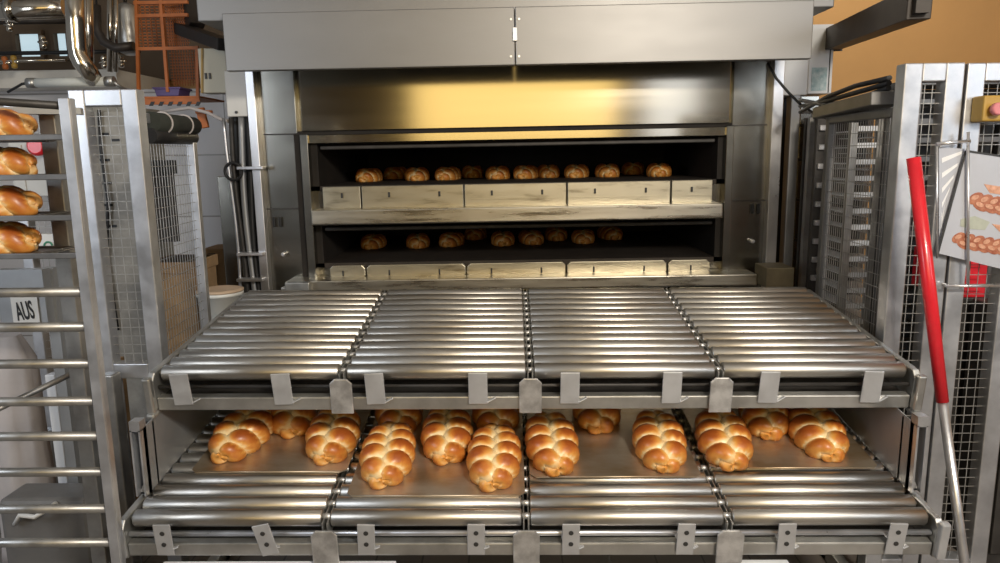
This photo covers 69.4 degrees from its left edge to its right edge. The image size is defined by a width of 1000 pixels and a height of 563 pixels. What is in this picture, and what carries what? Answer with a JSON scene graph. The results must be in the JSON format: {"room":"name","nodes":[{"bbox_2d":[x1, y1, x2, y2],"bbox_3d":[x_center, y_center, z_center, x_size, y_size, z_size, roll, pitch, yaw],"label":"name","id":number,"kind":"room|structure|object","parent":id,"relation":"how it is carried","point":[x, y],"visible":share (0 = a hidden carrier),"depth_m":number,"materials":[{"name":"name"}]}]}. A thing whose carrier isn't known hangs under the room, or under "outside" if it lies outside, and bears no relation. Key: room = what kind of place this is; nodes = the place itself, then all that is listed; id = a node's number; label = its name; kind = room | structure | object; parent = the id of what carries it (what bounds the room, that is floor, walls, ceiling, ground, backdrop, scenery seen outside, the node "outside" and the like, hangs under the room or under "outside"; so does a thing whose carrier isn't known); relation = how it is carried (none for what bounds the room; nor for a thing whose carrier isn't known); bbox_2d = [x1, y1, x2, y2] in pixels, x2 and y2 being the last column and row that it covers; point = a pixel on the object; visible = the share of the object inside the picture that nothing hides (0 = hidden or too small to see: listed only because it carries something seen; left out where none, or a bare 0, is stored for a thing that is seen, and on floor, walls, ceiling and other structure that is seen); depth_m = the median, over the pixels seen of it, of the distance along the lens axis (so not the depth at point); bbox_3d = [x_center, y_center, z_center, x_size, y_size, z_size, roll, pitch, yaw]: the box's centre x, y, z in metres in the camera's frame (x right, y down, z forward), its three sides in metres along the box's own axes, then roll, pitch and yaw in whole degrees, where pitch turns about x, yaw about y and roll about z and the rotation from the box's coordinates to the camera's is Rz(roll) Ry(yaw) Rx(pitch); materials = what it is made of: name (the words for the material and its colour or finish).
{"room":"industrial bakery","nodes":[
{"label":"industrial bakery","id":0,"kind":"room"},
{"bbox_2d":[0,297,62,322],"bbox_3d":[-1.759,0.099,2.746,0.236,0.096,0.082,-1,10,1],"label":"sign","id":1,"kind":"object","parent":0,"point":[29,309],"depth_m":2.71,"materials":[{"name":"paper"}]},
{"bbox_2d":[0,0,223,80],"bbox_3d":[-3.374,-2.595,5.940,2.294,1.832,0.090,-1,10,1],"label":"wall","id":2,"kind":"structure","parent":0,"point":[151,62],"depth_m":6.01,"materials":[{"name":"brown paint"}]},
{"bbox_2d":[11,30,47,58],"bbox_3d":[-3.903,-1.957,5.987,0.253,0.242,0.045,-1,10,1],"label":"window","id":3,"kind":"structure","parent":2,"relation":"in","point":[28,38],"depth_m":5.98,"materials":[{"name":"blue"}]},
{"bbox_2d":[49,29,69,59],"bbox_3d":[-3.630,-1.960,5.982,0.161,0.242,0.045,-1,10,1],"label":"window","id":4,"kind":"structure","parent":2,"relation":"in","point":[61,33],"depth_m":5.98,"materials":[{"name":"blue"}]},
{"bbox_2d":[0,89,231,368],"bbox_3d":[-3.195,-0.424,6.064,2.604,2.244,0.590,-1,10,1],"label":"wall","id":5,"kind":"structure","parent":0,"point":[210,145],"depth_m":5.67,"materials":[{"name":"tile"}]},
{"bbox_2d":[0,69,165,90],"bbox_3d":[-3.665,-1.564,5.745,1.698,0.124,0.840,-1,10,1],"label":"trim","id":6,"kind":"structure","parent":5,"relation":"attached to","point":[8,79],"depth_m":5.34,"materials":[{"name":"metal"}]},
{"bbox_2d":[150,160,179,241],"bbox_3d":[-1.757,-0.418,3.768,0.156,0.424,0.050,-1,10,1],"label":"grille","id":7,"kind":"object","parent":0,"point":[152,161],"visible":0.48,"depth_m":3.76,"materials":[{"name":"metal"}]},
{"bbox_2d":[0,494,956,562],"bbox_3d":[0.041,1.526,1.486,10.000,0.100,10.400,-1,10,1],"label":"floor","id":8,"kind":"structure","parent":0,"point":[145,558],"depth_m":3.10,"materials":[{"name":"tile"}]},
{"bbox_2d":[0,332,55,562],"bbox_3d":[-2.053,0.714,3.103,0.249,0.996,0.213,-1,10,1],"label":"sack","id":9,"kind":"object","parent":8,"relation":"on","point":[13,382],"visible":0.42,"depth_m":3.02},
{"bbox_2d":[0,266,58,287],"bbox_3d":[-1.752,-0.023,2.724,0.221,0.078,0.082,-1,10,1],"label":"sign","id":10,"kind":"object","parent":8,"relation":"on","point":[45,276],"depth_m":2.70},
{"bbox_2d":[3,106,55,426],"bbox_3d":[-2.084,0.167,3.413,0.245,1.966,0.050,-1,10,1],"label":"fence panel","id":11,"kind":"object","parent":8,"relation":"on","point":[42,347],"visible":0.07,"depth_m":3.41,"materials":[{"name":"metal"}]},
{"bbox_2d":[8,142,47,195],"bbox_3d":[-2.033,-0.504,3.168,0.198,0.258,0.170,-1,10,1],"label":"sign","id":12,"kind":"object","parent":11,"relation":"attached to","point":[34,148],"visible":0.29,"depth_m":3.15,"materials":[{"name":"paper"}]},
{"bbox_2d":[0,483,91,562],"bbox_3d":[-1.717,1.036,2.804,0.344,0.456,0.209,-1,10,1],"label":"tub","id":13,"kind":"object","parent":8,"relation":"on","point":[53,525],"visible":0.63,"depth_m":2.73,"materials":[{"name":"plastic"}]},
{"bbox_2d":[45,372,67,482],"bbox_3d":[-1.796,0.797,2.981,0.201,0.866,0.140,-1,10,1],"label":"stand","id":14,"kind":"object","parent":8,"relation":"on","point":[54,411],"visible":0.3,"depth_m":2.92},
{"bbox_2d":[50,332,67,358],"bbox_3d":[-1.666,0.235,2.768,0.055,0.102,0.082,-1,10,1],"label":"sign","id":15,"kind":"object","parent":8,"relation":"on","point":[58,343],"depth_m":2.78,"materials":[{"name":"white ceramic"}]},
{"bbox_2d":[0,98,125,562],"bbox_3d":[-1.500,0.379,2.296,0.690,1.918,0.393,-1,10,1],"label":"rack","id":16,"kind":"object","parent":8,"relation":"on","point":[76,290],"visible":0.97,"depth_m":2.14,"materials":[{"name":"metal"}]},
{"bbox_2d":[30,246,74,252],"bbox_3d":[-1.562,-0.087,2.143,0.500,0.010,0.178,-1,10,1],"label":"tray","id":17,"kind":"object","parent":16,"relation":"on","point":[41,249],"visible":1,"depth_m":2.19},
{"bbox_2d":[0,221,41,253],"bbox_3d":[-1.525,-0.133,2.142,0.316,0.091,0.169,0,10,5],"label":"loaf","id":18,"kind":"object","parent":17,"relation":"on","point":[15,236],"visible":0.99,"depth_m":2.10,"materials":[{"name":"food"}]},
{"bbox_2d":[36,211,70,214],"bbox_3d":[-1.564,-0.193,2.125,0.500,0.010,0.178,-1,10,1],"label":"tray","id":19,"kind":"object","parent":16,"relation":"on","point":[39,212],"visible":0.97,"depth_m":2.19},
{"bbox_2d":[0,185,42,215],"bbox_3d":[-1.524,-0.238,2.121,0.325,0.090,0.173,-1,10,-4],"label":"loaf","id":20,"kind":"object","parent":19,"relation":"on","point":[14,200],"visible":0.99,"depth_m":2.09,"materials":[{"name":"food"}]},
{"bbox_3d":[-1.566,-0.412,2.086,0.500,0.010,0.177,-1,10,1],"label":"tray","id":21,"kind":"object","parent":16,"relation":"on","visible":0},
{"bbox_2d":[0,108,37,134],"bbox_3d":[-1.510,-0.457,2.084,0.316,0.091,0.169,-1,10,-3],"label":"loaf","id":22,"kind":"object","parent":21,"relation":"on","point":[12,122],"visible":0.79,"depth_m":2.05,"materials":[{"name":"food"}]},
{"bbox_3d":[-1.565,-0.305,2.105,0.500,0.010,0.177,-1,10,1],"label":"tray","id":23,"kind":"object","parent":16,"relation":"on","visible":0},
{"bbox_2d":[0,147,37,174],"bbox_3d":[-1.508,-0.350,2.102,0.310,0.090,0.170,0,10,4],"label":"loaf","id":24,"kind":"object","parent":23,"relation":"on","point":[13,160],"visible":0.89,"depth_m":2.06,"materials":[{"name":"food"}]},
{"bbox_2d":[59,406,75,431],"bbox_3d":[-1.663,0.522,2.818,0.056,0.101,0.082,-1,10,1],"label":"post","id":25,"kind":"object","parent":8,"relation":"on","point":[67,417],"depth_m":2.84,"materials":[{"name":"grey metal"}]},
{"bbox_2d":[63,441,80,466],"bbox_3d":[-1.661,0.663,2.843,0.056,0.103,0.082,-1,10,1],"label":"sign","id":26,"kind":"object","parent":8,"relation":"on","point":[71,449],"depth_m":2.86,"materials":[{"name":"white ceramic"}]},
{"bbox_2d":[105,371,140,562],"bbox_3d":[-1.506,0.800,2.860,0.112,0.896,0.090,-1,10,1],"label":"steel column","id":27,"kind":"structure","parent":8,"relation":"on","point":[113,379],"depth_m":2.83,"materials":[{"name":"metal"}]},
{"bbox_2d":[68,89,188,562],"bbox_3d":[-1.456,0.255,2.860,0.258,1.967,0.060,-1,10,1],"label":"metal frame","id":28,"kind":"object","parent":8,"relation":"on","point":[132,101],"visible":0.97,"depth_m":2.76,"materials":[{"name":"metal"}]},
{"bbox_2d":[94,107,173,420],"bbox_3d":[-2.302,-0.039,4.473,0.387,2.013,0.449,-1,10,1],"label":"mesh panel","id":29,"kind":"object","parent":8,"relation":"on","point":[137,407],"visible":0.29,"depth_m":4.26,"materials":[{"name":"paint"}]},
{"bbox_2d":[133,0,223,105],"bbox_3d":[-2.144,-1.480,4.649,0.558,0.714,0.406,-1,10,1],"label":"cage","id":30,"kind":"object","parent":29,"relation":"on","point":[151,100],"visible":0.88,"depth_m":4.57,"materials":[{"name":"paint"}]},
{"bbox_2d":[152,87,191,95],"bbox_3d":[-2.118,-1.222,4.673,0.182,0.055,0.176,-1,10,1],"label":"crate","id":31,"kind":"object","parent":30,"relation":"on","point":[160,91],"visible":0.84,"depth_m":4.60,"materials":[{"name":"plastic"}]},
{"bbox_2d":[145,96,223,104],"bbox_3d":[-2.071,-1.165,4.703,0.403,0.050,0.400,-1,10,1],"label":"shelf","id":32,"kind":"object","parent":30,"relation":"attached to","point":[151,100],"depth_m":4.51,"materials":[{"name":"metal"}]},
{"bbox_2d":[146,113,210,354],"bbox_3d":[-1.436,0.220,3.270,0.040,1.895,0.621,-1,10,-2],"label":"fence panel","id":33,"kind":"object","parent":8,"relation":"on","point":[193,184],"visible":0.34,"depth_m":3.39,"materials":[{"name":"metal"}]},
{"bbox_2d":[146,111,201,143],"bbox_3d":[-1.443,-0.674,3.185,0.099,0.140,0.543,-1,10,-4],"label":"cover","id":34,"kind":"object","parent":33,"relation":"on","point":[163,127],"visible":0.97,"depth_m":3.10,"materials":[{"name":"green fabric"}]},
{"bbox_2d":[160,254,217,354],"bbox_3d":[-1.723,0.455,4.017,0.273,1.181,0.320,-1,10,1],"label":"cardboard box","id":35,"kind":"object","parent":8,"relation":"on","point":[212,259],"visible":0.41,"depth_m":3.81,"materials":[{"name":"cardboard"}]},
{"bbox_2d":[206,244,225,284],"bbox_3d":[-2.051,0.271,5.408,0.169,1.072,0.306,-1,10,1],"label":"cardboard box","id":36,"kind":"object","parent":8,"relation":"on","point":[217,249],"visible":0.18,"depth_m":5.20,"materials":[{"name":"cardboard"}]},
{"bbox_2d":[196,0,833,292],"bbox_3d":[0.119,-0.484,4.899,3.604,2.718,2.180,-1,10,1],"label":"oven","id":37,"kind":"object","parent":8,"relation":"on","point":[319,93],"visible":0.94,"depth_m":4.20,"materials":[{"name":"metal"}]},
{"bbox_2d":[169,0,224,50],"bbox_3d":[-1.846,-1.638,4.484,0.157,0.474,0.729,-10,14,-44],"label":"duct","id":38,"kind":"object","parent":37,"relation":"attached to","point":[193,30],"visible":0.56,"depth_m":4.50,"materials":[{"name":"metal"}]},
{"bbox_2d":[198,48,225,94],"bbox_3d":[-1.738,-1.286,4.427,0.168,0.263,0.130,-1,10,1],"label":"junction box","id":39,"kind":"object","parent":38,"relation":"attached to","point":[212,62],"visible":0.68,"depth_m":4.37,"materials":[{"name":"beige plastic"}]},
{"bbox_2d":[355,168,382,181],"bbox_3d":[-0.909,-0.741,5.012,0.174,0.094,0.324,0,10,5],"label":"loaf","id":40,"kind":"object","parent":37,"relation":"on","point":[363,174],"visible":1,"depth_m":4.90,"materials":[{"name":"food"}]},
{"bbox_2d":[361,233,386,249],"bbox_3d":[-0.899,-0.292,5.142,0.174,0.094,0.324,-1,10,3],"label":"loaf","id":41,"kind":"object","parent":37,"relation":"on","point":[369,241],"visible":1,"depth_m":5.03,"materials":[{"name":"food"}]},
{"bbox_2d":[383,167,406,179],"bbox_3d":[-0.790,-0.829,5.502,0.177,0.094,0.332,1,10,9],"label":"loaf","id":42,"kind":"object","parent":37,"relation":"on","point":[389,173],"visible":0.95,"depth_m":5.38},
{"bbox_2d":[405,167,429,180],"bbox_3d":[-0.580,-0.755,5.055,0.172,0.093,0.318,-1,10,0],"label":"loaf","id":43,"kind":"object","parent":37,"relation":"on","point":[412,173],"visible":0.98,"depth_m":4.93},
{"bbox_2d":[406,233,429,248],"bbox_3d":[-0.583,-0.296,5.136,0.177,0.094,0.332,-2,10,-7],"label":"loaf","id":44,"kind":"object","parent":37,"relation":"on","point":[413,240],"visible":1,"depth_m":5.02,"materials":[{"name":"food"}]},
{"bbox_2d":[435,166,460,180],"bbox_3d":[-0.363,-0.758,5.052,0.178,0.094,0.325,1,10,11],"label":"loaf","id":45,"kind":"object","parent":37,"relation":"on","point":[442,173],"visible":1,"depth_m":4.93,"materials":[{"name":"food"}]},
{"bbox_2d":[439,231,464,246],"bbox_3d":[-0.345,-0.309,5.180,0.172,0.093,0.318,1,10,12],"label":"loaf","id":46,"kind":"object","parent":37,"relation":"on","point":[447,239],"visible":1,"depth_m":5.07,"materials":[{"name":"food"}]},
{"bbox_2d":[461,165,483,177],"bbox_3d":[-0.204,-0.830,5.442,0.174,0.094,0.324,-1,10,0],"label":"loaf","id":47,"kind":"object","parent":37,"relation":"on","point":[469,171],"visible":0.99,"depth_m":5.32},
{"bbox_2d":[485,165,509,179],"bbox_3d":[-0.012,-0.763,5.045,0.177,0.094,0.332,0,10,4],"label":"loaf","id":48,"kind":"object","parent":37,"relation":"on","point":[493,172],"visible":0.99,"depth_m":4.92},
{"bbox_2d":[491,231,514,246],"bbox_3d":[0.020,-0.315,5.173,0.174,0.094,0.324,-1,10,-2],"label":"loaf","id":49,"kind":"object","parent":37,"relation":"on","point":[498,238],"visible":1,"depth_m":5.06,"materials":[{"name":"food"}]},
{"bbox_2d":[513,165,538,178],"bbox_3d":[0.182,-0.767,5.041,0.172,0.093,0.318,2,10,14],"label":"loaf","id":50,"kind":"object","parent":37,"relation":"on","point":[520,171],"visible":1,"depth_m":4.93,"materials":[{"name":"food"}]},
{"bbox_2d":[518,230,543,244],"bbox_3d":[0.225,-0.326,5.219,0.177,0.094,0.332,-3,10,-10],"label":"loaf","id":51,"kind":"object","parent":37,"relation":"on","point":[528,237],"visible":1,"depth_m":5.11,"materials":[{"name":"food"}]},
{"bbox_2d":[538,164,559,177],"bbox_3d":[0.342,-0.787,5.137,0.178,0.094,0.325,-1,10,1],"label":"loaf","id":52,"kind":"object","parent":37,"relation":"on","point":[544,171],"visible":0.97,"depth_m":5.01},
{"bbox_2d":[544,227,567,240],"bbox_3d":[0.420,-0.364,5.412,0.172,0.093,0.318,0,10,2],"label":"loaf","id":53,"kind":"object","parent":37,"relation":"on","point":[551,233],"visible":1,"depth_m":5.30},
{"bbox_2d":[564,164,588,177],"bbox_3d":[0.536,-0.772,5.034,0.174,0.095,0.324,1,10,12],"label":"loaf","id":54,"kind":"object","parent":37,"relation":"on","point":[572,170],"visible":0.98,"depth_m":4.92,"materials":[{"name":"food"}]},
{"bbox_2d":[571,229,594,243],"bbox_3d":[0.599,-0.333,5.213,0.178,0.094,0.325,0,10,4],"label":"loaf","id":55,"kind":"object","parent":37,"relation":"on","point":[586,236],"visible":1,"depth_m":5.10,"materials":[{"name":"food"}]},
{"bbox_2d":[595,163,619,177],"bbox_3d":[0.747,-0.775,5.030,0.177,0.094,0.332,-1,10,3],"label":"loaf","id":56,"kind":"object","parent":37,"relation":"on","point":[601,170],"visible":1,"depth_m":4.91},
{"bbox_2d":[597,226,622,239],"bbox_3d":[0.823,-0.370,5.405,0.174,0.095,0.324,-3,10,-10],"label":"loaf","id":57,"kind":"object","parent":37,"relation":"on","point":[603,232],"visible":1,"depth_m":5.30,"materials":[{"name":"food"}]},
{"bbox_2d":[621,162,644,174],"bbox_3d":[1.008,-0.858,5.468,0.172,0.093,0.318,2,10,14],"label":"loaf","id":58,"kind":"object","parent":37,"relation":"on","point":[637,168],"visible":1,"depth_m":5.35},
{"bbox_2d":[646,163,671,176],"bbox_3d":[1.085,-0.764,4.926,0.178,0.094,0.325,1,10,11],"label":"loaf","id":59,"kind":"object","parent":37,"relation":"on","point":[654,169],"visible":1,"depth_m":4.81,"materials":[{"name":"food"}]},
{"bbox_2d":[825,0,932,50],"bbox_3d":[1.750,-1.225,3.419,0.100,0.195,1.418,1,10,11],"label":"duct","id":60,"kind":"object","parent":37,"relation":"attached to","point":[883,17],"visible":1,"depth_m":3.19,"materials":[{"name":"black metal"}]},
{"bbox_2d":[128,408,928,562],"bbox_3d":[0.090,0.767,2.743,2.644,0.959,1.030,-1,10,1],"label":"frame","id":61,"kind":"object","parent":8,"relation":"on","point":[899,440],"visible":0.48,"depth_m":2.43,"materials":[{"name":"metal"}]},
{"bbox_2d":[141,287,926,418],"bbox_3d":[0.107,0.238,2.816,2.556,0.280,0.956,-1,10,1],"label":"conveyor","id":62,"kind":"object","parent":61,"relation":"on","point":[717,349],"visible":0.98,"depth_m":2.52,"materials":[{"name":"metal"}]},
{"bbox_2d":[121,408,950,562],"bbox_3d":[0.088,0.671,2.662,2.556,0.263,0.957,-1,10,1],"label":"conveyor","id":63,"kind":"object","parent":61,"relation":"on","point":[729,516],"visible":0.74,"depth_m":2.26,"materials":[{"name":"metal"}]},
{"bbox_2d":[192,409,370,472],"bbox_3d":[-0.792,0.565,2.774,0.540,0.080,0.616,-1,10,1],"label":"baking sheet","id":64,"kind":"object","parent":63,"relation":"on","point":[278,454],"visible":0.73,"depth_m":2.54,"materials":[{"name":"metal"}]},
{"bbox_2d":[208,410,273,463],"bbox_3d":[-0.947,0.548,2.676,0.191,0.129,0.356,1,10,11],"label":"loaf","id":65,"kind":"object","parent":64,"relation":"on","point":[241,433],"visible":0.91,"depth_m":2.58,"materials":[{"name":"food"}]},
{"bbox_2d":[271,410,318,438],"bbox_3d":[-0.810,0.498,2.836,0.193,0.128,0.351,-3,10,-13],"label":"loaf","id":66,"kind":"object","parent":64,"relation":"on","point":[288,424],"visible":0.51,"depth_m":2.69,"materials":[{"name":"food"}]},
{"bbox_2d":[305,409,360,465],"bbox_3d":[-0.612,0.550,2.656,0.191,0.128,0.352,-1,10,0],"label":"loaf","id":67,"kind":"object","parent":64,"relation":"on","point":[330,437],"visible":0.94,"depth_m":2.56,"materials":[{"name":"food"}]},
{"bbox_2d":[347,409,524,496],"bbox_3d":[-0.204,0.603,2.624,0.578,0.081,0.616,-1,10,1],"label":"baking sheet","id":68,"kind":"object","parent":63,"relation":"on","point":[425,478],"visible":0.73,"depth_m":2.41,"materials":[{"name":"metal"}]},
{"bbox_2d":[359,421,415,489],"bbox_3d":[-0.390,0.590,2.516,0.190,0.129,0.357,-1,10,-1],"label":"loaf","id":69,"kind":"object","parent":68,"relation":"on","point":[388,453],"visible":1,"depth_m":2.42,"materials":[{"name":"food"}]},
{"bbox_2d":[375,409,423,432],"bbox_3d":[-0.396,0.490,2.843,0.191,0.129,0.356,-2,10,-8],"label":"loaf","id":70,"kind":"object","parent":68,"relation":"on","point":[412,417],"visible":0.4,"depth_m":2.71,"materials":[{"name":"food"}]},
{"bbox_2d":[420,409,473,465],"bbox_3d":[-0.193,0.548,2.646,0.191,0.128,0.352,-1,10,0],"label":"loaf","id":71,"kind":"object","parent":68,"relation":"on","point":[446,434],"visible":0.99,"depth_m":2.54,"materials":[{"name":"food"}]},
{"bbox_2d":[466,423,521,492],"bbox_3d":[-0.020,0.592,2.491,0.192,0.129,0.356,0,10,4],"label":"loaf","id":72,"kind":"object","parent":68,"relation":"on","point":[494,457],"visible":1,"depth_m":2.40,"materials":[{"name":"food"}]},
{"bbox_2d":[471,409,519,428],"bbox_3d":[-0.016,0.488,2.836,0.192,0.129,0.366,-1,10,-1],"label":"loaf","id":73,"kind":"object","parent":68,"relation":"on","point":[481,417],"visible":0.34,"depth_m":2.70,"materials":[{"name":"food"}]},
{"bbox_2d":[527,408,699,477],"bbox_3d":[0.393,0.567,2.717,0.575,0.081,0.616,-1,10,1],"label":"baking sheet","id":74,"kind":"object","parent":63,"relation":"on","point":[608,455],"visible":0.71,"depth_m":2.54,"materials":[{"name":"metal"}]},
{"bbox_2d":[524,411,579,476],"bbox_3d":[0.184,0.564,2.577,0.192,0.129,0.366,-1,10,-2],"label":"loaf","id":75,"kind":"object","parent":74,"relation":"on","point":[551,440],"visible":1,"depth_m":2.48,"materials":[{"name":"food"}]},
{"bbox_2d":[572,409,620,434],"bbox_3d":[0.382,0.478,2.847,0.192,0.129,0.365,1,10,7],"label":"loaf","id":76,"kind":"object","parent":74,"relation":"on","point":[596,421],"visible":0.39,"depth_m":2.70,"materials":[{"name":"food"}]},
{"bbox_2d":[632,410,686,473],"bbox_3d":[0.568,0.559,2.580,0.189,0.125,0.356,0,10,5],"label":"loaf","id":77,"kind":"object","parent":74,"relation":"on","point":[658,439],"visible":1,"depth_m":2.49,"materials":[{"name":"food"}]},
{"bbox_2d":[681,408,876,468],"bbox_3d":[1.010,0.546,2.756,0.570,0.081,0.616,-1,10,1],"label":"baking sheet","id":78,"kind":"object","parent":63,"relation":"on","point":[783,453],"visible":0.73,"depth_m":2.53,"materials":[{"name":"metal"}]},
{"bbox_2d":[694,408,753,471],"bbox_3d":[0.801,0.551,2.592,0.192,0.129,0.365,1,10,8],"label":"loaf","id":79,"kind":"object","parent":78,"relation":"on","point":[724,438],"visible":0.97,"depth_m":2.50,"materials":[{"name":"food"}]},
{"bbox_2d":[738,408,789,440],"bbox_3d":[1.016,0.493,2.779,0.189,0.125,0.356,2,10,14],"label":"loaf","id":80,"kind":"object","parent":78,"relation":"on","point":[771,424],"visible":0.57,"depth_m":2.64,"materials":[{"name":"food"}]},
{"bbox_2d":[788,408,849,462],"bbox_3d":[1.152,0.535,2.633,0.189,0.125,0.356,0,10,6],"label":"loaf","id":81,"kind":"object","parent":78,"relation":"on","point":[819,432],"visible":0.94,"depth_m":2.54,"materials":[{"name":"food"}]},
{"bbox_2d":[805,119,825,292],"bbox_3d":[1.717,0.049,3.967,0.060,1.910,0.050,-1,10,1],"label":"upright","id":82,"kind":"object","parent":8,"relation":"on","point":[820,124],"visible":0.32,"depth_m":3.88,"materials":[{"name":"metal"}]},
{"bbox_2d":[795,108,885,331],"bbox_3d":[1.894,0.045,3.928,0.356,1.927,0.580,-1,10,1],"label":"rack","id":83,"kind":"object","parent":8,"relation":"on","point":[809,123],"visible":0.23,"depth_m":3.98,"materials":[{"name":"metal"}]},
{"bbox_2d":[815,108,892,562],"bbox_3d":[1.469,0.234,3.069,0.034,1.862,0.624,0,10,2],"label":"fence panel","id":84,"kind":"object","parent":8,"relation":"on","point":[831,122],"visible":0.42,"depth_m":3.03,"materials":[{"name":"metal"}]},
{"bbox_2d":[798,75,894,118],"bbox_3d":[1.488,-0.806,3.264,0.128,0.134,1.262,0,10,6],"label":"cable tray","id":85,"kind":"object","parent":84,"relation":"on","point":[881,98],"visible":0.86,"depth_m":2.87,"materials":[{"name":"black metal"}]},
{"bbox_2d":[857,62,964,562],"bbox_3d":[1.506,0.231,2.677,0.204,2.002,0.062,-1,10,1],"label":"metal frame","id":86,"kind":"object","parent":8,"relation":"on","point":[948,78],"visible":0.53,"depth_m":2.58,"materials":[{"name":"metal"}]},
{"bbox_2d":[939,147,965,240],"bbox_3d":[1.572,-0.290,2.536,0.093,0.360,0.002,-1,10,1],"label":"plastic sheet","id":87,"kind":"object","parent":86,"relation":"attached to","point":[950,159],"visible":1,"depth_m":2.52,"materials":[{"name":"white plastic"}]},
{"bbox_2d":[935,132,999,286],"bbox_3d":[1.643,-0.248,2.535,0.286,0.543,0.047,-1,10,1],"label":"bracket","id":88,"kind":"object","parent":86,"relation":"attached to","point":[967,141],"visible":1,"depth_m":2.51,"materials":[{"name":"metal"}]},
{"bbox_2d":[938,150,999,267],"bbox_3d":[1.720,-0.237,2.529,0.354,0.445,0.005,-1,10,1],"label":"poster","id":89,"kind":"object","parent":86,"relation":"attached to","point":[984,167],"visible":1,"depth_m":2.53,"materials":[{"name":"grey paper"}]},
{"bbox_2d":[869,83,999,411],"bbox_3d":[2.139,0.070,3.496,0.553,2.021,0.250,-1,10,1],"label":"rack","id":90,"kind":"object","parent":8,"relation":"on","point":[927,98],"visible":0.06,"depth_m":3.47,"materials":[{"name":"metal"}]},
{"bbox_2d":[906,157,969,562],"bbox_3d":[1.484,0.434,2.413,0.045,1.680,0.390,-7,12,-31],"label":"pole","id":91,"kind":"object","parent":8,"relation":"on","point":[914,165],"visible":1,"depth_m":2.40,"materials":[{"name":"red plastic"}]},
{"bbox_2d":[903,246,987,522],"bbox_3d":[1.974,0.492,3.258,0.137,1.276,0.330,-1,10,1],"label":"crate","id":92,"kind":"object","parent":8,"relation":"on","point":[974,266],"visible":0.16,"depth_m":3.09,"materials":[{"name":"plastic"}]},
{"bbox_2d":[918,63,999,562],"bbox_3d":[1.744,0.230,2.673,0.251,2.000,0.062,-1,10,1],"label":"fence panel","id":93,"kind":"object","parent":8,"relation":"on","point":[986,439],"visible":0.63,"depth_m":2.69,"materials":[{"name":"metal"}]},
{"bbox_2d":[971,95,999,121],"bbox_3d":[1.687,-0.586,2.447,0.117,0.085,0.103,-1,10,1],"label":"emergency stop button","id":94,"kind":"object","parent":93,"relation":"attached to","point":[986,108],"visible":1,"depth_m":2.44,"materials":[{"name":"yellow plastic"}]},
{"bbox_3d":[-1.481,0.715,3.967,0.200,0.680,0.280,-1,10,1],"label":"stool","id":95,"kind":"object","parent":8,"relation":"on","visible":0},
{"bbox_2d":[196,285,243,319],"bbox_3d":[-1.488,0.209,3.868,0.244,0.350,0.244,-1,10,1],"label":"bucket","id":96,"kind":"object","parent":95,"relation":"on","point":[221,296],"visible":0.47,"depth_m":3.75,"materials":[{"name":"plastic"}]},
{"bbox_2d":[169,0,999,310],"bbox_3d":[0.096,-1.486,6.211,10.000,4.200,0.150,-1,10,1],"label":"wall","id":97,"kind":"structure","parent":0,"point":[966,31],"depth_m":5.99,"materials":[{"name":"paint"}]},
{"bbox_3d":[-0.012,-2.726,0.842,10.000,0.100,10.200,-1,10,1],"label":"ceiling","id":98,"kind":"structure","parent":0,"visible":0},
{"bbox_2d":[0,0,64,21],"bbox_3d":[-2.965,-2.406,4.296,0.600,1.647,0.138,-1,10,1],"label":"pipe","id":99,"kind":"object","parent":98,"relation":"hanging from","point":[10,10],"visible":0.87,"depth_m":4.38,"materials":[{"name":"metal"}]},
{"bbox_2d":[0,50,140,55],"bbox_3d":[-3.124,-2.453,4.900,1.202,1.759,0.028,-1,10,1],"label":"pipe","id":100,"kind":"object","parent":98,"relation":"hanging from","point":[55,52],"visible":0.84,"depth_m":5.04,"materials":[{"name":"metal"}]},
{"bbox_2d":[64,0,101,85],"bbox_3d":[-2.427,-2.165,4.062,0.150,2.056,0.170,-1,10,1],"label":"pipe","id":101,"kind":"object","parent":98,"relation":"hanging from","point":[74,9],"visible":1,"depth_m":4.13,"materials":[{"name":"metal"}]},
{"bbox_2d":[7,76,126,92],"bbox_3d":[-2.613,-1.177,4.317,0.732,0.085,0.088,-1,10,1],"label":"lamp","id":102,"kind":"object","parent":101,"relation":"attached to","point":[108,81],"visible":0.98,"depth_m":4.28,"materials":[{"name":"metal"}]},
{"bbox_2d":[33,77,104,87],"bbox_3d":[-2.555,-1.187,4.300,0.422,0.056,0.054,-1,10,1],"label":"diffuser","id":103,"kind":"object","parent":102,"relation":"attached to","point":[74,81],"depth_m":4.28,"materials":[{"name":"metal"}]},
{"bbox_2d":[84,0,93,62],"bbox_3d":[-2.544,-2.260,4.315,0.124,1.953,0.069,-1,10,1],"label":"pipe","id":104,"kind":"object","parent":98,"relation":"hanging from","point":[89,4],"visible":0.43,"depth_m":4.42,"materials":[{"name":"metal"}]},
{"bbox_2d":[107,0,112,71],"bbox_3d":[-2.664,-2.373,4.805,0.104,1.895,0.039,-1,10,1],"label":"pipe","id":105,"kind":"object","parent":98,"relation":"hanging from","point":[109,2],"visible":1,"depth_m":4.91,"materials":[{"name":"silver metal"}]},
{"bbox_2d":[94,0,135,52],"bbox_3d":[-2.597,-2.413,4.695,0.271,1.780,0.059,-1,10,1],"label":"pipe","id":106,"kind":"object","parent":98,"relation":"hanging from","point":[125,46],"visible":0.85,"depth_m":4.81,"materials":[{"name":"metal"}]},
{"bbox_2d":[114,0,117,71],"bbox_3d":[-2.623,-2.374,4.804,0.091,1.895,0.028,-1,10,1],"label":"pipe","id":107,"kind":"object","parent":98,"relation":"hanging from","point":[115,1],"visible":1,"depth_m":4.91,"materials":[{"name":"silver metal"}]},
{"bbox_2d":[118,0,140,55],"bbox_3d":[-2.593,-2.452,4.891,0.150,1.772,0.150,-1,10,1],"label":"cylinder","id":108,"kind":"object","parent":98,"relation":"hanging from","point":[126,16],"visible":0.66,"depth_m":4.95,"materials":[{"name":"metal"}]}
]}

